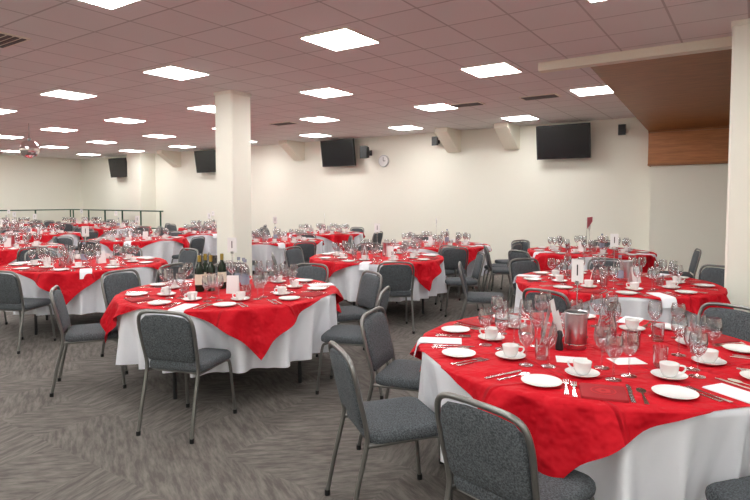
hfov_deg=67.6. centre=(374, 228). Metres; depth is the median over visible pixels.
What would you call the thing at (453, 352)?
plate
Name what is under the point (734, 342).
fork
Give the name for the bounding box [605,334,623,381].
wine glass
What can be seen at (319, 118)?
ceiling light panel
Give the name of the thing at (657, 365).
water tumbler
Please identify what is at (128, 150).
ceiling light panel
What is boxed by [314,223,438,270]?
tableware
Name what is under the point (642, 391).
spoon
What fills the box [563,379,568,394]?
fork
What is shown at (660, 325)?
plate
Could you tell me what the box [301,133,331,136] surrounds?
ceiling light panel
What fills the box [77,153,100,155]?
ceiling light panel
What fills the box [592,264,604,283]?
water jug
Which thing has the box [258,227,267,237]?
banquet chair
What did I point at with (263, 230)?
banquet chair
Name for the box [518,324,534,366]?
wine glass
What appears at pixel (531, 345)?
wine glass
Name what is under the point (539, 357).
water tumbler
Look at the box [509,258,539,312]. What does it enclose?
banquet chair
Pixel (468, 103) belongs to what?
ceiling vent
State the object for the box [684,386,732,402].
fork
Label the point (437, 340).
linen napkin
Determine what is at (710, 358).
coffee cup
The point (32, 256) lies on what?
banquet chair
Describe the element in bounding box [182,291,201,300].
coffee cup
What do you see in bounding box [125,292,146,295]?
plate
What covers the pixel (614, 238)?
stand
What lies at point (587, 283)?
coffee cup
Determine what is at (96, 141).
ceiling light panel
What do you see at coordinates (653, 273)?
coffee cup
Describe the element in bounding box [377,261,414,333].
banquet chair
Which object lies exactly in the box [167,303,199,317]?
linen napkin
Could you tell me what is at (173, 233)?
banquet chair
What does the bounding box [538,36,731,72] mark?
trim
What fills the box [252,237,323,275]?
banquet table
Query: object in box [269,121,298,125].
ceiling vent
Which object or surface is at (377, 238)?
banquet chair
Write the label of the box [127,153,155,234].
wall pier
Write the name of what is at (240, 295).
coffee cup
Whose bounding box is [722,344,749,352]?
plate
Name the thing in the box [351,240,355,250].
banquet chair
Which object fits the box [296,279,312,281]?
plate
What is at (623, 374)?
wine glass
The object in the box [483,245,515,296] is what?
banquet chair
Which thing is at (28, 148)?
disco ball
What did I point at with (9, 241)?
tableware
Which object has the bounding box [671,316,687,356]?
wine glass
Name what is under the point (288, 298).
plate
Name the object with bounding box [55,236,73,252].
banquet chair
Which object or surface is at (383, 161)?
wall clock
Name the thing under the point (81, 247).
banquet chair
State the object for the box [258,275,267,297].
wine glass
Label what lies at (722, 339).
napkin
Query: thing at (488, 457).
banquet chair
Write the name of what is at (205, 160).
television
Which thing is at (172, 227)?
banquet chair
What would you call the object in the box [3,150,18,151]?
ceiling light panel
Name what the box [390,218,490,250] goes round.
tableware
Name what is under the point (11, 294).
banquet chair
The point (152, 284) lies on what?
plate
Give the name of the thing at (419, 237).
banquet chair
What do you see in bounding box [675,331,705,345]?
coffee cup
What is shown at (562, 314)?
coffee cup
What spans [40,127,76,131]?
ceiling light panel
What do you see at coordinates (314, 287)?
plate
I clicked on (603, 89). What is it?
ceiling light panel
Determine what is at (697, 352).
wine glass
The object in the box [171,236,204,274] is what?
banquet chair
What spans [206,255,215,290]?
wine bottle
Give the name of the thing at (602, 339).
salt shaker
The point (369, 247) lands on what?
banquet chair
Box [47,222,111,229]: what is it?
banquet table
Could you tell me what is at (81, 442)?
floor
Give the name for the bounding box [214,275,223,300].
wine glass
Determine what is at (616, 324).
water jug
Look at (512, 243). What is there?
banquet chair
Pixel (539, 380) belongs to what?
plate
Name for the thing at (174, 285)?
coffee cup
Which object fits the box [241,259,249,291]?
water bottle
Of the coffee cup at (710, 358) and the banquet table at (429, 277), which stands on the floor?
the banquet table at (429, 277)
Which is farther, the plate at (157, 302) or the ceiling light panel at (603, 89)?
the ceiling light panel at (603, 89)
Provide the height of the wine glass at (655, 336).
0.200 m
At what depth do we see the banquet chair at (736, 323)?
3.79 m
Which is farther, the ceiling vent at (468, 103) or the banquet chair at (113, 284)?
the ceiling vent at (468, 103)
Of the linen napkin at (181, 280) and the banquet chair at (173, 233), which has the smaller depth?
the linen napkin at (181, 280)
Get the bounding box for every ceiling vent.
[0,32,30,47]
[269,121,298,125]
[449,101,485,107]
[519,93,560,99]
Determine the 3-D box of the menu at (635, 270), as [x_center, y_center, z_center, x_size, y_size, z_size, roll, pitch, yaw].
[2.470,0.435,5.330,0.100,0.150,0.070,-1,3,-20]
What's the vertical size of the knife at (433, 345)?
0.003 m
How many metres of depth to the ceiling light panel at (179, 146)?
17.43 m
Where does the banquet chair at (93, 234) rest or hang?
on the floor
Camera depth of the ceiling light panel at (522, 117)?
11.42 m
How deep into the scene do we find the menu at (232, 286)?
4.71 m
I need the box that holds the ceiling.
[0,0,749,158]
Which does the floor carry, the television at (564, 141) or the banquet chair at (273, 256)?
the banquet chair at (273, 256)
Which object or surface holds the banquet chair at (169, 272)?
on the floor
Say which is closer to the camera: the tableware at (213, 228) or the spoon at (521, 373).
the spoon at (521, 373)
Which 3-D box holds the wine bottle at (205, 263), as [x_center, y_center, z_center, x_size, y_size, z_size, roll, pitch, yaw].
[-1.500,0.374,4.956,0.077,0.312,0.077,0,3,0]
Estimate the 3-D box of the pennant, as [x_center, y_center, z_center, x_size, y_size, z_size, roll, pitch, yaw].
[3.213,0.080,8.480,0.099,0.530,0.137,3,4,44]
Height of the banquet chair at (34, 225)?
0.842 m
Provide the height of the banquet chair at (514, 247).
0.842 m
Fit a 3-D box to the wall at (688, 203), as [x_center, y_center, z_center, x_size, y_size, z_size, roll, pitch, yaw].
[8.236,-0.031,9.195,6.700,2.200,0.450,2,4,34]
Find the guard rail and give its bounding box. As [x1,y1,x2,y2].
[0,209,162,228]
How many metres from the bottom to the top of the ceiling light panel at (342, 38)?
0.018 m
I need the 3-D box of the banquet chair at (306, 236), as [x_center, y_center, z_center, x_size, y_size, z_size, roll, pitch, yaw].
[-1.413,0.495,12.134,0.441,0.842,0.555,1,3,10]
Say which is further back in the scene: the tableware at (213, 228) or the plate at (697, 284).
the tableware at (213, 228)
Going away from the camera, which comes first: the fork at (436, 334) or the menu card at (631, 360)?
the menu card at (631, 360)
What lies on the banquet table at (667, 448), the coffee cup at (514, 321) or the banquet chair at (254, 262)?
the coffee cup at (514, 321)
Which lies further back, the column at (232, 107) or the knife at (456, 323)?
the column at (232, 107)
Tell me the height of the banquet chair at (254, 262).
0.842 m
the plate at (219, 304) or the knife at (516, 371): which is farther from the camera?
the plate at (219, 304)
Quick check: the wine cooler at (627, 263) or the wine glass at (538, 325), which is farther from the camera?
the wine cooler at (627, 263)
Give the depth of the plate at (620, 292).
4.71 m
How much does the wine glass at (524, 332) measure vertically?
0.200 m
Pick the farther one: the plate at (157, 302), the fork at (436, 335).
the plate at (157, 302)
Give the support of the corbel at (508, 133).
attached to the wall at (489, 192)
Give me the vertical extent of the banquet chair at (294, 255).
0.842 m
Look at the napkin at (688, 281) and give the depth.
5.33 m
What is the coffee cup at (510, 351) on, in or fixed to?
on the banquet table at (667, 448)
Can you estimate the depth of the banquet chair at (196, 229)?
14.77 m
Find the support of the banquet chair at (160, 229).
on the floor
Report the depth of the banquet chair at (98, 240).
9.76 m
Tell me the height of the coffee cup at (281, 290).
0.066 m
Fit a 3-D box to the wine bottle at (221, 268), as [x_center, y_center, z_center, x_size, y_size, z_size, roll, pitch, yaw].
[-1.360,0.373,4.976,0.077,0.312,0.077,0,3,0]
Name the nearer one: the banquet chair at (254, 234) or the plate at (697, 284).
the plate at (697, 284)
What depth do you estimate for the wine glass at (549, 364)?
2.65 m
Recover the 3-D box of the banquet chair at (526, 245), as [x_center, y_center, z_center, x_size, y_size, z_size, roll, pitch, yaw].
[2.407,0.612,9.900,0.554,0.842,0.441,-1,3,-10]
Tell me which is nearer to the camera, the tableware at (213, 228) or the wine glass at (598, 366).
the wine glass at (598, 366)
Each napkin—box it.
[125,296,154,302]
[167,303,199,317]
[171,279,192,282]
[296,292,323,296]
[307,283,336,287]
[414,337,461,356]
[458,318,494,326]
[513,274,540,282]
[576,288,602,293]
[579,383,628,402]
[616,316,644,322]
[646,292,677,307]
[685,280,711,283]
[698,333,739,343]
[702,383,749,403]
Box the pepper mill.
[555,330,563,350]
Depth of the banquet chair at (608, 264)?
6.79 m
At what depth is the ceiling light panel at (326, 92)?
8.64 m
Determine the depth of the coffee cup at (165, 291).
4.59 m
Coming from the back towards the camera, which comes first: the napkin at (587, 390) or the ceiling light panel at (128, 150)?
the ceiling light panel at (128, 150)
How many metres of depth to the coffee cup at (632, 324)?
3.37 m
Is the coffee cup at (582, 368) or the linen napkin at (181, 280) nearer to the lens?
the coffee cup at (582, 368)
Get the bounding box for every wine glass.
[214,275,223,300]
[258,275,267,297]
[478,308,492,345]
[495,299,507,334]
[495,312,509,349]
[507,307,521,345]
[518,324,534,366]
[519,299,532,334]
[529,310,543,347]
[534,294,546,326]
[539,291,551,323]
[540,323,557,367]
[590,294,603,327]
[594,324,611,369]
[603,299,616,332]
[605,293,618,326]
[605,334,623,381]
[607,302,620,338]
[620,330,638,377]
[648,301,662,337]
[671,302,685,338]
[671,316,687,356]
[683,325,702,371]
[688,331,708,378]
[690,313,706,353]
[705,318,722,357]
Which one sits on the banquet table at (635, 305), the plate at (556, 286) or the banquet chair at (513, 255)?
the plate at (556, 286)
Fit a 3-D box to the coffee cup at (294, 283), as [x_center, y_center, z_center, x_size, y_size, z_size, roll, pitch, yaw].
[-0.720,0.493,5.019,0.150,0.066,0.150,3,4,44]
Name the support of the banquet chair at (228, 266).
on the floor
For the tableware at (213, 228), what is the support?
on the banquet table at (210, 245)
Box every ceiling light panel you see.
[0,108,17,113]
[0,135,22,138]
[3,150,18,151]
[39,89,96,99]
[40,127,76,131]
[40,146,67,147]
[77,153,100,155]
[81,0,138,9]
[86,140,117,143]
[104,117,144,122]
[118,149,141,151]
[142,65,209,79]
[142,134,175,137]
[168,145,195,147]
[187,104,214,112]
[299,27,379,50]
[299,87,353,97]
[299,116,339,121]
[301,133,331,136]
[388,125,422,129]
[413,103,458,110]
[460,62,521,77]
[500,115,538,120]
[569,85,612,95]
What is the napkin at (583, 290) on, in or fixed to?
on the banquet table at (635, 305)
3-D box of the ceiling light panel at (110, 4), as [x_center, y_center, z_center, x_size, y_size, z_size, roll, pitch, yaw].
[-2.217,-1.898,4.472,0.600,0.018,0.600,2,4,34]
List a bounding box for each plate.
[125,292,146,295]
[147,300,170,304]
[149,283,168,285]
[213,302,236,306]
[253,275,268,277]
[279,296,299,300]
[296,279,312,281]
[307,286,326,289]
[441,325,469,332]
[442,348,475,357]
[493,314,511,319]
[521,374,561,386]
[523,277,540,280]
[533,271,548,273]
[553,285,572,288]
[587,313,595,318]
[615,291,636,294]
[651,384,699,398]
[654,323,684,329]
[674,290,697,293]
[694,283,714,286]
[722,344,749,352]
[740,370,749,378]
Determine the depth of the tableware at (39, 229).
12.92 m
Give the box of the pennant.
[583,217,592,251]
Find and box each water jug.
[254,267,264,287]
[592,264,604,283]
[597,308,618,343]
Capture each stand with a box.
[227,238,236,274]
[571,259,583,308]
[608,234,618,281]
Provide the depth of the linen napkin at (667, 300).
4.49 m
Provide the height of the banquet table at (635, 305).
0.760 m
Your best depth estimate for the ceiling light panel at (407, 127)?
12.84 m
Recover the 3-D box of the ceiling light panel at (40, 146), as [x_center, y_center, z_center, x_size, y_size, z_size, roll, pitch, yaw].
[-10.145,-2.592,17.713,0.600,0.018,0.600,2,4,34]
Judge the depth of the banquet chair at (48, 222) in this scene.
19.16 m
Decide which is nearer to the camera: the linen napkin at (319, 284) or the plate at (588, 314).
the plate at (588, 314)
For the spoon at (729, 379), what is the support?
on the banquet table at (667, 448)
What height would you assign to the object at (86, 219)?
0.540 m
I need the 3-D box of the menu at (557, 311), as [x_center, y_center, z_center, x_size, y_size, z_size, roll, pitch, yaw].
[1.040,0.546,3.213,0.070,0.150,0.100,2,3,30]
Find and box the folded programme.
[540,298,559,342]
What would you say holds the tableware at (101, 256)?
on the banquet table at (81, 296)
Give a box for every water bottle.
[239,258,247,289]
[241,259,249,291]
[615,255,623,284]
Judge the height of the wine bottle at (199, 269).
0.312 m
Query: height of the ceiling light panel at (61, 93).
0.018 m
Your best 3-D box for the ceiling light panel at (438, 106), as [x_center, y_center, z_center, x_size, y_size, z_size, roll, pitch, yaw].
[1.103,-2.192,10.080,0.600,0.018,0.600,2,4,34]
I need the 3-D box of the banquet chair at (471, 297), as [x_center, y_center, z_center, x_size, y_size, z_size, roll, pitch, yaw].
[1.211,0.798,6.345,0.555,0.842,0.441,1,3,10]
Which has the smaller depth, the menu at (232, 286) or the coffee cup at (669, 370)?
the coffee cup at (669, 370)
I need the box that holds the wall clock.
[378,155,388,166]
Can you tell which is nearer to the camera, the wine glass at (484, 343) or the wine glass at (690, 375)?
the wine glass at (690, 375)
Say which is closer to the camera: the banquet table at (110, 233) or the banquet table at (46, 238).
the banquet table at (46, 238)
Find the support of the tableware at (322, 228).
on the banquet table at (328, 239)
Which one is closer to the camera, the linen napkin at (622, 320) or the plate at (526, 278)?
the linen napkin at (622, 320)
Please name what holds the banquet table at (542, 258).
on the floor
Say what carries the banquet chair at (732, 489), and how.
on the floor
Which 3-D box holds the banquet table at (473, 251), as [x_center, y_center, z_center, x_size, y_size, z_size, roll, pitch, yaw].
[1.084,0.653,9.898,1.871,0.760,1.862,1,3,19]
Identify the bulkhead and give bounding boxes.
[591,49,731,166]
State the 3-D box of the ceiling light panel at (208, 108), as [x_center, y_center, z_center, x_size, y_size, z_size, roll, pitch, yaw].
[-3.003,-2.200,10.246,0.600,0.018,0.600,2,4,34]
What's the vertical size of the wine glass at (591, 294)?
0.200 m
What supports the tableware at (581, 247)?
on the banquet table at (542, 258)
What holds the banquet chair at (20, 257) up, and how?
on the floor
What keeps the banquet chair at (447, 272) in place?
on the floor
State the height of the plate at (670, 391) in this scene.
0.015 m
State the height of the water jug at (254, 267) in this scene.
0.180 m
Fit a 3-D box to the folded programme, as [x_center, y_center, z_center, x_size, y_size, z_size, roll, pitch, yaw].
[0.970,0.508,3.081,0.100,0.240,0.100,2,3,30]
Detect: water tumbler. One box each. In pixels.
[535,338,548,359]
[627,329,640,349]
[651,323,664,341]
[653,344,668,368]
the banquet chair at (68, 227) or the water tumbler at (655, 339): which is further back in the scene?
the banquet chair at (68, 227)
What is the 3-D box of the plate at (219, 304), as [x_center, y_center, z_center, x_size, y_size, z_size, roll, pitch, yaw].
[-1.118,0.564,4.163,0.172,0.015,0.172,-2,3,-30]
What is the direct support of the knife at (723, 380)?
on the banquet table at (667, 448)
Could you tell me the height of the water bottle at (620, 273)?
0.276 m
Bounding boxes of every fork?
[436,334,470,335]
[436,335,470,337]
[450,357,483,364]
[456,358,489,365]
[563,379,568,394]
[570,381,576,397]
[677,385,722,401]
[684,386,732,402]
[711,342,742,344]
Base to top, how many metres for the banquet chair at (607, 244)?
0.842 m
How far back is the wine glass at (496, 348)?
2.95 m
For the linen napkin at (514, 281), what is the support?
on the banquet table at (635, 305)
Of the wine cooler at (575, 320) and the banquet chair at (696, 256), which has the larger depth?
the banquet chair at (696, 256)
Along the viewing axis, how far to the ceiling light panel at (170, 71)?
7.28 m
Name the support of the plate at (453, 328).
on the banquet table at (667, 448)
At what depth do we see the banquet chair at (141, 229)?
15.06 m
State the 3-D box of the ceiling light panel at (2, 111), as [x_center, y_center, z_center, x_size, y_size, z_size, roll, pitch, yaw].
[-7.109,-2.209,10.413,0.600,0.018,0.600,2,4,34]
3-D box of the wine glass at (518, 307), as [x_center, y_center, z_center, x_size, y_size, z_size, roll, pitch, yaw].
[0.758,0.530,3.049,0.078,0.200,0.078,0,3,8]
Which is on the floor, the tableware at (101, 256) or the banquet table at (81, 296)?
the banquet table at (81, 296)
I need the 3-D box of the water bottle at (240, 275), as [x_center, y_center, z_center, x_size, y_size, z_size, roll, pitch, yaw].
[-1.160,0.392,4.947,0.075,0.276,0.075,0,3,0]
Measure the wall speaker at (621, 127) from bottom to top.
0.216 m
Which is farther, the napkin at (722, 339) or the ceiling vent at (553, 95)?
the ceiling vent at (553, 95)
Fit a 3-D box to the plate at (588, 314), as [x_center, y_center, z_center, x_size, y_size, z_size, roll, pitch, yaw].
[1.389,0.585,3.754,0.172,0.015,0.172,0,3,-2]
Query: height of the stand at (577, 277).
0.460 m
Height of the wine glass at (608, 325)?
0.200 m
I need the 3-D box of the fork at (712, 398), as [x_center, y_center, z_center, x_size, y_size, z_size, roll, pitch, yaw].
[1.315,0.669,2.278,0.024,0.003,0.200,-1,3,-22]
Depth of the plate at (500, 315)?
3.73 m
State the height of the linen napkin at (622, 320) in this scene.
0.086 m
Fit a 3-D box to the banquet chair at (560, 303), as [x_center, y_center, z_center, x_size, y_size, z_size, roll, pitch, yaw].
[1.539,0.888,4.621,0.555,0.842,0.441,-2,4,-39]
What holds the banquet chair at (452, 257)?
on the floor
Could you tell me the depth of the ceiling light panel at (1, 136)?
14.86 m
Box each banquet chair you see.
[0,270,56,353]
[1,229,21,232]
[3,311,7,324]
[17,246,48,261]
[24,249,57,315]
[30,224,45,227]
[44,220,54,227]
[49,285,127,396]
[52,236,73,256]
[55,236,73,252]
[58,223,73,231]
[72,231,97,250]
[73,227,81,231]
[78,240,100,255]
[92,239,99,255]
[101,269,140,364]
[113,247,142,255]
[134,226,149,235]
[136,310,236,443]
[155,262,184,282]
[158,226,164,235]
[166,224,176,232]
[167,231,183,265]
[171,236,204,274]
[177,248,198,278]
[187,226,203,257]
[214,262,249,276]
[252,232,268,272]
[252,260,258,274]
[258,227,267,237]
[262,229,270,237]
[271,252,278,274]
[284,241,316,276]
[284,246,304,276]
[293,263,328,282]
[299,233,316,238]
[315,270,381,356]
[315,286,389,399]
[324,341,452,499]
[346,235,352,250]
[350,227,363,232]
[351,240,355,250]
[356,243,381,250]
[356,306,443,463]
[357,231,382,249]
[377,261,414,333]
[411,235,429,240]
[434,392,595,499]
[435,245,460,304]
[440,247,468,301]
[440,251,485,316]
[458,261,504,319]
[481,243,521,294]
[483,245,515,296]
[493,239,529,289]
[506,250,530,306]
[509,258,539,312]
[511,240,529,252]
[522,288,570,312]
[587,258,620,269]
[590,240,609,246]
[658,248,701,278]
[696,302,749,341]
[697,264,724,286]
[705,476,749,499]
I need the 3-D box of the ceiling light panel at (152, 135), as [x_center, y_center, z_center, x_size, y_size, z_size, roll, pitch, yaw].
[-5.646,-2.432,14.660,0.600,0.018,0.600,2,4,34]
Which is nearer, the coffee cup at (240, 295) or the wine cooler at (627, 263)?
the coffee cup at (240, 295)
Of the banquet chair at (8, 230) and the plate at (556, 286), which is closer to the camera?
the plate at (556, 286)
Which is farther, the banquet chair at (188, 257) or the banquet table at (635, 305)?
the banquet chair at (188, 257)
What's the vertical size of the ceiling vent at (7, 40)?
0.020 m
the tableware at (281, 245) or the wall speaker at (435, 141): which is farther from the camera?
the wall speaker at (435, 141)
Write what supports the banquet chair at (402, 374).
on the floor
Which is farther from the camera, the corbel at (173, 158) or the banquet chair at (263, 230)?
the corbel at (173, 158)
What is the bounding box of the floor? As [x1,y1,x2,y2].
[0,255,514,499]
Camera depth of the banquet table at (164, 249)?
10.75 m
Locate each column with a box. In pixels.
[214,90,251,275]
[724,18,749,312]
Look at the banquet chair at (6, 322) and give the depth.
6.95 m
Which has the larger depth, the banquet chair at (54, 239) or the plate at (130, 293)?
the banquet chair at (54, 239)
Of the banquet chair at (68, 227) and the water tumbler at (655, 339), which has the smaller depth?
the water tumbler at (655, 339)
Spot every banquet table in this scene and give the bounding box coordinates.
[0,243,67,265]
[0,256,169,334]
[1,228,55,231]
[1,232,83,253]
[3,223,44,227]
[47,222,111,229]
[86,236,189,263]
[89,226,152,237]
[100,276,343,398]
[168,230,216,255]
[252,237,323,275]
[287,231,364,252]
[309,251,446,313]
[390,241,491,288]
[410,312,749,499]
[514,270,733,328]
[528,246,658,272]
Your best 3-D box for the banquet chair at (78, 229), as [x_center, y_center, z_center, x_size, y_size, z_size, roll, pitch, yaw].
[-7.613,0.353,14.831,0.441,0.842,0.555,1,3,10]
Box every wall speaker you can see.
[360,146,371,157]
[432,136,439,145]
[618,124,625,134]
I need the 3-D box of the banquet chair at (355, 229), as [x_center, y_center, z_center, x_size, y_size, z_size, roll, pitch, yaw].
[-0.587,0.376,14.402,0.441,0.842,0.555,2,3,30]
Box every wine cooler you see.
[564,309,587,349]
[620,260,632,280]
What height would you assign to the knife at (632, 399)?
0.003 m
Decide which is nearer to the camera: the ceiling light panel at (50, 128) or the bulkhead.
the bulkhead
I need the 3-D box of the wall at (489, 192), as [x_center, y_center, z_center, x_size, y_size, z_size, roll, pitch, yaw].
[-0.500,-0.869,15.429,28.400,3.220,0.100,2,4,34]
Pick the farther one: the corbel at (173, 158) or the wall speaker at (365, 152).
the corbel at (173, 158)
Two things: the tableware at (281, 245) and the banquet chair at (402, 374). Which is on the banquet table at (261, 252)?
the tableware at (281, 245)
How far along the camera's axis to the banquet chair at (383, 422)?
2.69 m
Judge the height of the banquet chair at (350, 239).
0.842 m
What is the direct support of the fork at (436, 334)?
on the banquet table at (667, 448)
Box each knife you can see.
[433,345,474,346]
[456,323,480,328]
[484,370,521,378]
[626,384,635,402]
[715,377,749,389]
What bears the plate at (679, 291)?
on the banquet table at (635, 305)
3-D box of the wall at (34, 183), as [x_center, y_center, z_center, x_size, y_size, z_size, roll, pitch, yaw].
[-17.136,-0.905,16.124,0.100,3.220,17.450,2,4,34]
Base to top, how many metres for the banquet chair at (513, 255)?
0.842 m
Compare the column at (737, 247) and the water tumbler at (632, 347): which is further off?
the column at (737, 247)
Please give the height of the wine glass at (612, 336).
0.200 m
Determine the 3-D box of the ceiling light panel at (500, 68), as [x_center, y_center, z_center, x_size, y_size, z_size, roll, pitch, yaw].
[1.496,-2.040,7.193,0.600,0.018,0.600,2,4,34]
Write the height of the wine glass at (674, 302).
0.200 m
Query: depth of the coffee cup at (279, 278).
5.31 m
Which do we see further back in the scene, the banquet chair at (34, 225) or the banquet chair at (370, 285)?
the banquet chair at (34, 225)
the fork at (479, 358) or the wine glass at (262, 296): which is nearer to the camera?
the fork at (479, 358)
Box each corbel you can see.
[157,150,180,166]
[279,140,304,160]
[435,127,460,152]
[494,122,519,149]
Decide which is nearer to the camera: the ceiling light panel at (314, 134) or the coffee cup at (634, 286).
the coffee cup at (634, 286)
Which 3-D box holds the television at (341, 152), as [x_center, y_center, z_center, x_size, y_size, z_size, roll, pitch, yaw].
[-0.947,-2.078,15.384,1.120,0.721,0.388,2,4,34]
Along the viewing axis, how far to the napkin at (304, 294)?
4.60 m
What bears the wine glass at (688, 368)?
on the banquet table at (667, 448)
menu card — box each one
[556,356,586,362]
[606,357,646,364]
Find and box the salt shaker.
[600,338,606,351]
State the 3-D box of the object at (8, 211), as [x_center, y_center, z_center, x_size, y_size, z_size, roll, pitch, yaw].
[-11.949,-0.355,18.217,1.818,0.540,1.728,1,3,12]
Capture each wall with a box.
[0,155,82,223]
[81,117,650,259]
[649,164,727,278]
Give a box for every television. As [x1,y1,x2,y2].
[108,157,126,177]
[194,150,215,172]
[320,138,355,166]
[536,122,590,159]
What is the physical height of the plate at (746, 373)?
0.015 m
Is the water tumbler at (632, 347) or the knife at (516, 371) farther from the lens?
the water tumbler at (632, 347)
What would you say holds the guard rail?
on the floor
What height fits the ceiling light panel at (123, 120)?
0.018 m
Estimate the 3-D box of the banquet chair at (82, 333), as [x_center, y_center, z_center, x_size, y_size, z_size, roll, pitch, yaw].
[-2.381,0.885,4.680,0.554,0.842,0.441,-1,3,-22]
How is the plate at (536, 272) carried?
on the banquet table at (635, 305)
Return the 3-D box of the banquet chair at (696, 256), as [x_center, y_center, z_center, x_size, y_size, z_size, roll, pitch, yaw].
[4.453,0.700,8.228,0.554,0.842,0.441,1,3,20]
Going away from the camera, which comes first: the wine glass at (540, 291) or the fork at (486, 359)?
the fork at (486, 359)
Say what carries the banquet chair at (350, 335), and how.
on the floor
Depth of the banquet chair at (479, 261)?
7.42 m
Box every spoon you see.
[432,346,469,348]
[496,372,529,380]
[636,388,649,404]
[727,378,749,385]
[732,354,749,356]
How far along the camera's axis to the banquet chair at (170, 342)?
3.65 m
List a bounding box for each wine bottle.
[195,255,203,291]
[202,254,208,288]
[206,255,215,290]
[217,253,226,288]
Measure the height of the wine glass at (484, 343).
0.200 m
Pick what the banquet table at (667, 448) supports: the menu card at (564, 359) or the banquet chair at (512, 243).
the menu card at (564, 359)
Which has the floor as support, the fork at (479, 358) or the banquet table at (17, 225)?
the banquet table at (17, 225)
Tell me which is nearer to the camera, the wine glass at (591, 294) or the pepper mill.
the pepper mill
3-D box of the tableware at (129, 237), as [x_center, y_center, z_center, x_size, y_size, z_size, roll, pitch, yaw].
[-4.847,0.005,11.331,1.818,0.540,1.728,1,3,17]
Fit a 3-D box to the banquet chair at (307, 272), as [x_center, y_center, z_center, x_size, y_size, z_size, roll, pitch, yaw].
[-0.800,0.813,6.059,0.441,0.842,0.554,1,3,22]
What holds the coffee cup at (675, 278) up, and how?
on the banquet table at (635, 305)
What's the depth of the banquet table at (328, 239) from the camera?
12.50 m
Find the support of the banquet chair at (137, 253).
on the floor
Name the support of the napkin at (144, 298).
on the banquet table at (262, 334)
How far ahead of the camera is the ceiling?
6.73 m
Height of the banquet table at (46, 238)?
0.760 m
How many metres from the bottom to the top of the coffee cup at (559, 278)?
0.066 m
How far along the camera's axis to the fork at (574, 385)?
2.32 m
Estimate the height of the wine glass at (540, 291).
0.200 m
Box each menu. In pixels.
[226,275,239,293]
[548,310,563,337]
[628,267,640,282]
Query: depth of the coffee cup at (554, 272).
5.72 m
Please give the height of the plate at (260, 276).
0.015 m
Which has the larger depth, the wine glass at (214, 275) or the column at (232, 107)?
the column at (232, 107)
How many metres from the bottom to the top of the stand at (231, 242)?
0.460 m
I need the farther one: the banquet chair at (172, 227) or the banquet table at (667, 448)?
the banquet chair at (172, 227)
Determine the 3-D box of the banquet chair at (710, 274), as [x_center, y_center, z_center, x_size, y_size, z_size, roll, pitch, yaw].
[3.513,0.816,6.002,0.554,0.842,0.441,-1,3,-25]
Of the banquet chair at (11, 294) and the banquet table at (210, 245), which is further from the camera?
the banquet table at (210, 245)
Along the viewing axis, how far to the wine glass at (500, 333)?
3.29 m
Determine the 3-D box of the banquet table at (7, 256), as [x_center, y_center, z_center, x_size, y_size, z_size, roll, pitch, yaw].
[-6.301,0.677,9.447,1.864,0.760,1.872,0,3,8]
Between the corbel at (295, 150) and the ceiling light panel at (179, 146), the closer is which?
the corbel at (295, 150)
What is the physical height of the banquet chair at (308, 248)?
0.842 m
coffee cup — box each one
[157,287,175,295]
[165,280,181,288]
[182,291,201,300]
[231,291,249,300]
[271,275,285,282]
[273,286,290,295]
[287,280,302,287]
[478,326,504,340]
[495,343,525,359]
[503,315,526,328]
[548,270,560,276]
[552,274,567,281]
[560,313,564,324]
[565,358,599,377]
[580,280,596,287]
[619,318,645,331]
[625,282,643,290]
[645,271,660,277]
[650,360,687,380]
[662,281,679,288]
[669,276,685,283]
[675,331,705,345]
[692,348,726,365]
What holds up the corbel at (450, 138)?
attached to the wall at (489, 192)
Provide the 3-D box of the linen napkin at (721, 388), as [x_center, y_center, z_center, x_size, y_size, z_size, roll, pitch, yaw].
[1.478,0.709,2.253,0.124,0.086,0.263,-1,3,-22]
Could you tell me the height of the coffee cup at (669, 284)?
0.066 m
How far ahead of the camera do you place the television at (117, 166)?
21.15 m
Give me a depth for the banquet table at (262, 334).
4.24 m
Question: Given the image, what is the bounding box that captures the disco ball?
[19,123,39,157]
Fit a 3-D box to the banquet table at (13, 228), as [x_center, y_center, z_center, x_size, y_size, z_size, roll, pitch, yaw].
[-9.590,0.389,14.937,1.931,0.760,1.937,0,3,0]
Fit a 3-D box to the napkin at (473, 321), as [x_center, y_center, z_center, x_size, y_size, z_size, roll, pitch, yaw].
[0.655,0.596,3.588,0.180,0.011,0.180,-3,4,-42]
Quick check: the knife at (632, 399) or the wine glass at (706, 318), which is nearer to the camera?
the knife at (632, 399)
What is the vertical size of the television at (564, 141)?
0.721 m
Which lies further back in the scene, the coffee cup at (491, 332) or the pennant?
the pennant

